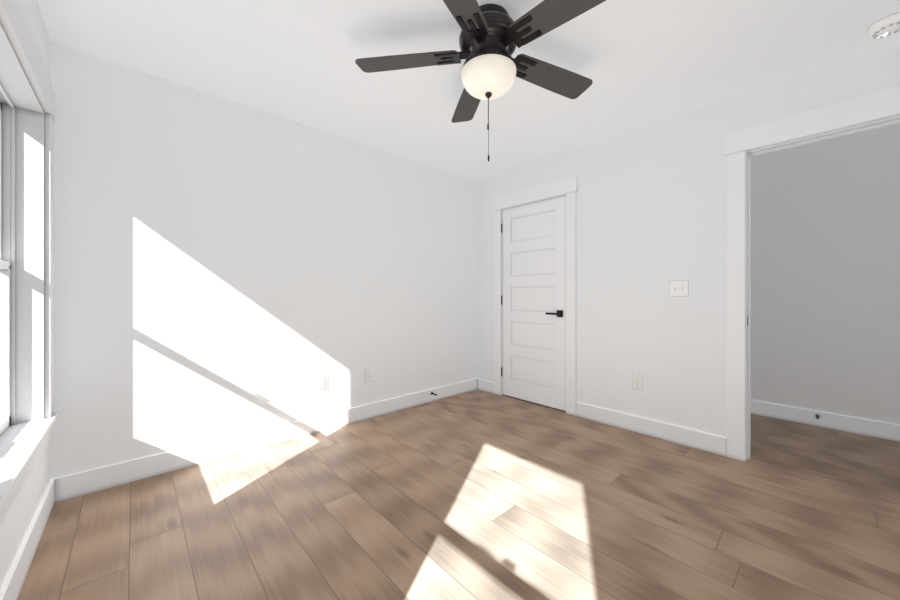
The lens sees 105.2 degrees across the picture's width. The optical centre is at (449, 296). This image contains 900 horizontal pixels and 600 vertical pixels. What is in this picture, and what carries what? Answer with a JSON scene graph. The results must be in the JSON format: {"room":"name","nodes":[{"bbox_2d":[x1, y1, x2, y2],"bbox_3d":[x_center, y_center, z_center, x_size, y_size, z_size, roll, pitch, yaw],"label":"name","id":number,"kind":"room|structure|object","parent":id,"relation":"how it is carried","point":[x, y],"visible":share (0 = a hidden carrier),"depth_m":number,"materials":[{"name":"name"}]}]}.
{"room":"empty bedroom","nodes":[
{"label":"empty bedroom","id":0,"kind":"room"},
{"bbox_2d":[0,0,50,588],"bbox_3d":[-1.004,-0.129,0.467,0.200,2.440,3.488,0,0,-43],"label":"wall","id":1,"kind":"structure","parent":0,"point":[14,527],"depth_m":1.45,"materials":[{"name":"white paint"}]},
{"bbox_2d":[0,0,58,524],"bbox_3d":[-1.757,-0.166,1.288,0.265,1.766,1.155,0,0,-43],"label":"window","id":2,"kind":"structure","parent":1,"relation":"in","point":[28,416],"depth_m":1.62,"materials":[{"name":"white wood"}]},
{"bbox_2d":[51,41,476,478],"bbox_3d":[-0.502,-0.129,3.381,4.885,2.440,0.120,0,0,-43],"label":"wall","id":3,"kind":"structure","parent":0,"point":[216,258],"depth_m":2.35,"materials":[{"name":"white paint"}]},
{"bbox_2d":[320,375,328,390],"bbox_3d":[-1.027,0.707,2.812,0.075,0.120,0.007,0,0,-43],"label":"outlet","id":4,"kind":"object","parent":3,"relation":"attached to","point":[324,380],"visible":1,"depth_m":2.81,"materials":[{"name":"grey plastic"}]},
{"bbox_2d":[365,368,372,381],"bbox_3d":[-0.727,0.707,3.087,0.075,0.120,0.007,0,0,-43],"label":"outlet","id":5,"kind":"object","parent":3,"relation":"attached to","point":[368,372],"visible":1,"depth_m":3.09,"materials":[{"name":"grey plastic"}]},
{"bbox_2d":[0,378,899,599],"bbox_3d":[0.749,1.028,2.081,4.565,0.125,3.488,0,0,-43],"label":"baseboard","id":6,"kind":"structure","parent":3,"relation":"attached to","point":[65,487],"depth_m":2.52,"materials":[{"name":"paint"}]},
{"bbox_2d":[17,389,899,599],"bbox_3d":[0.746,1.141,2.024,4.885,0.100,3.808,0,0,-43],"label":"floor","id":7,"kind":"structure","parent":0,"point":[476,494],"depth_m":1.68,"materials":[{"name":"brown wood"}]},
{"bbox_2d":[37,0,899,181],"bbox_3d":[0.746,-1.409,2.024,4.885,0.120,3.808,0,0,-43],"label":"ceiling","id":8,"kind":"structure","parent":0,"point":[647,62],"depth_m":1.93,"materials":[{"name":"white paint"}]},
{"bbox_2d":[355,0,605,122],"bbox_3d":[0.222,-1.219,1.658,1.293,0.260,1.252,0,0,-43],"label":"ceiling fan","id":9,"kind":"object","parent":8,"relation":"hanging from","point":[489,28],"visible":0.8,"depth_m":1.60,"materials":[{"name":"brown metal"}]},
{"bbox_2d":[485,92,491,161],"bbox_3d":[0.188,-0.828,1.682,0.034,0.335,0.034,0,0,-43],"label":"cord","id":10,"kind":"object","parent":9,"relation":"hanging from","point":[488,94],"depth_m":1.68,"materials":[{"name":"black metal"}]},
{"bbox_2d":[461,54,515,99],"bbox_3d":[0.188,-1.044,1.682,0.268,0.106,0.268,0,0,-43],"label":"shade","id":11,"kind":"object","parent":9,"relation":"attached to","point":[495,74],"depth_m":1.60,"materials":[{"name":"white glass"}]},
{"bbox_2d":[867,12,899,37],"bbox_3d":[2.163,-1.327,1.692,0.140,0.044,0.140,0,0,-43],"label":"smoke detector","id":12,"kind":"object","parent":8,"relation":"attached to","point":[888,25],"visible":1,"depth_m":1.68,"materials":[{"name":"white plastic"}]},
{"bbox_2d":[477,42,899,437],"bbox_3d":[1.547,-0.129,2.815,0.120,2.440,3.488,0,0,-43],"label":"wall","id":13,"kind":"structure","parent":0,"point":[651,200],"depth_m":2.66,"materials":[{"name":"white paint"}]},
{"bbox_2d":[502,195,565,410],"bbox_3d":[0.846,0.065,3.518,0.035,2.028,0.758,0,0,-43],"label":"closet door","id":14,"kind":"structure","parent":13,"relation":"in","point":[533,234],"depth_m":3.49,"materials":[{"name":"paint"}]},
{"bbox_2d":[545,310,562,316],"bbox_3d":[0.996,0.166,3.289,0.055,0.064,0.157,0,0,-43],"label":"door handle","id":15,"kind":"object","parent":14,"relation":"attached to","point":[559,313],"depth_m":3.26,"materials":[{"name":"black metal"}]},
{"bbox_2d":[502,394,565,411],"bbox_3d":[0.866,1.084,3.536,0.081,0.014,0.762,0,0,-43],"label":"threshold","id":16,"kind":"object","parent":13,"relation":"in","point":[502,394],"depth_m":3.48,"materials":[{"name":"wood"}]},
{"bbox_2d":[493,175,577,415],"bbox_3d":[0.875,-0.006,3.545,0.168,2.194,0.990,0,0,-43],"label":"door frame","id":17,"kind":"structure","parent":13,"relation":"attached to","point":[568,186],"depth_m":3.23,"materials":[{"name":"paint"}]},
{"bbox_2d":[632,373,641,389],"bbox_3d":[1.505,0.687,2.766,0.007,0.120,0.075,0,0,-43],"label":"outlet","id":18,"kind":"object","parent":13,"relation":"attached to","point":[636,378],"visible":1,"depth_m":2.76,"materials":[{"name":"grey plastic"}]},
{"bbox_2d":[670,280,688,296],"bbox_3d":[1.695,-0.058,2.551,0.019,0.120,0.121,0,0,-43],"label":"switch","id":19,"kind":"object","parent":13,"relation":"attached to","point":[678,288],"visible":1,"depth_m":2.55,"materials":[{"name":"grey plastic"}]},
{"bbox_2d":[724,86,899,461],"bbox_3d":[2.281,-0.007,2.017,0.168,2.197,1.036,0,0,-43],"label":"trim","id":20,"kind":"structure","parent":13,"relation":"attached to","point":[879,109],"depth_m":2.27,"materials":[{"name":"white wood"}]},
{"bbox_2d":[750,123,899,424],"bbox_3d":[2.500,-0.129,3.637,0.120,2.440,3.808,0,0,-43],"label":"wall","id":21,"kind":"structure","parent":0,"point":[825,214],"depth_m":2.84,"materials":[{"name":"white paint"}]}
]}

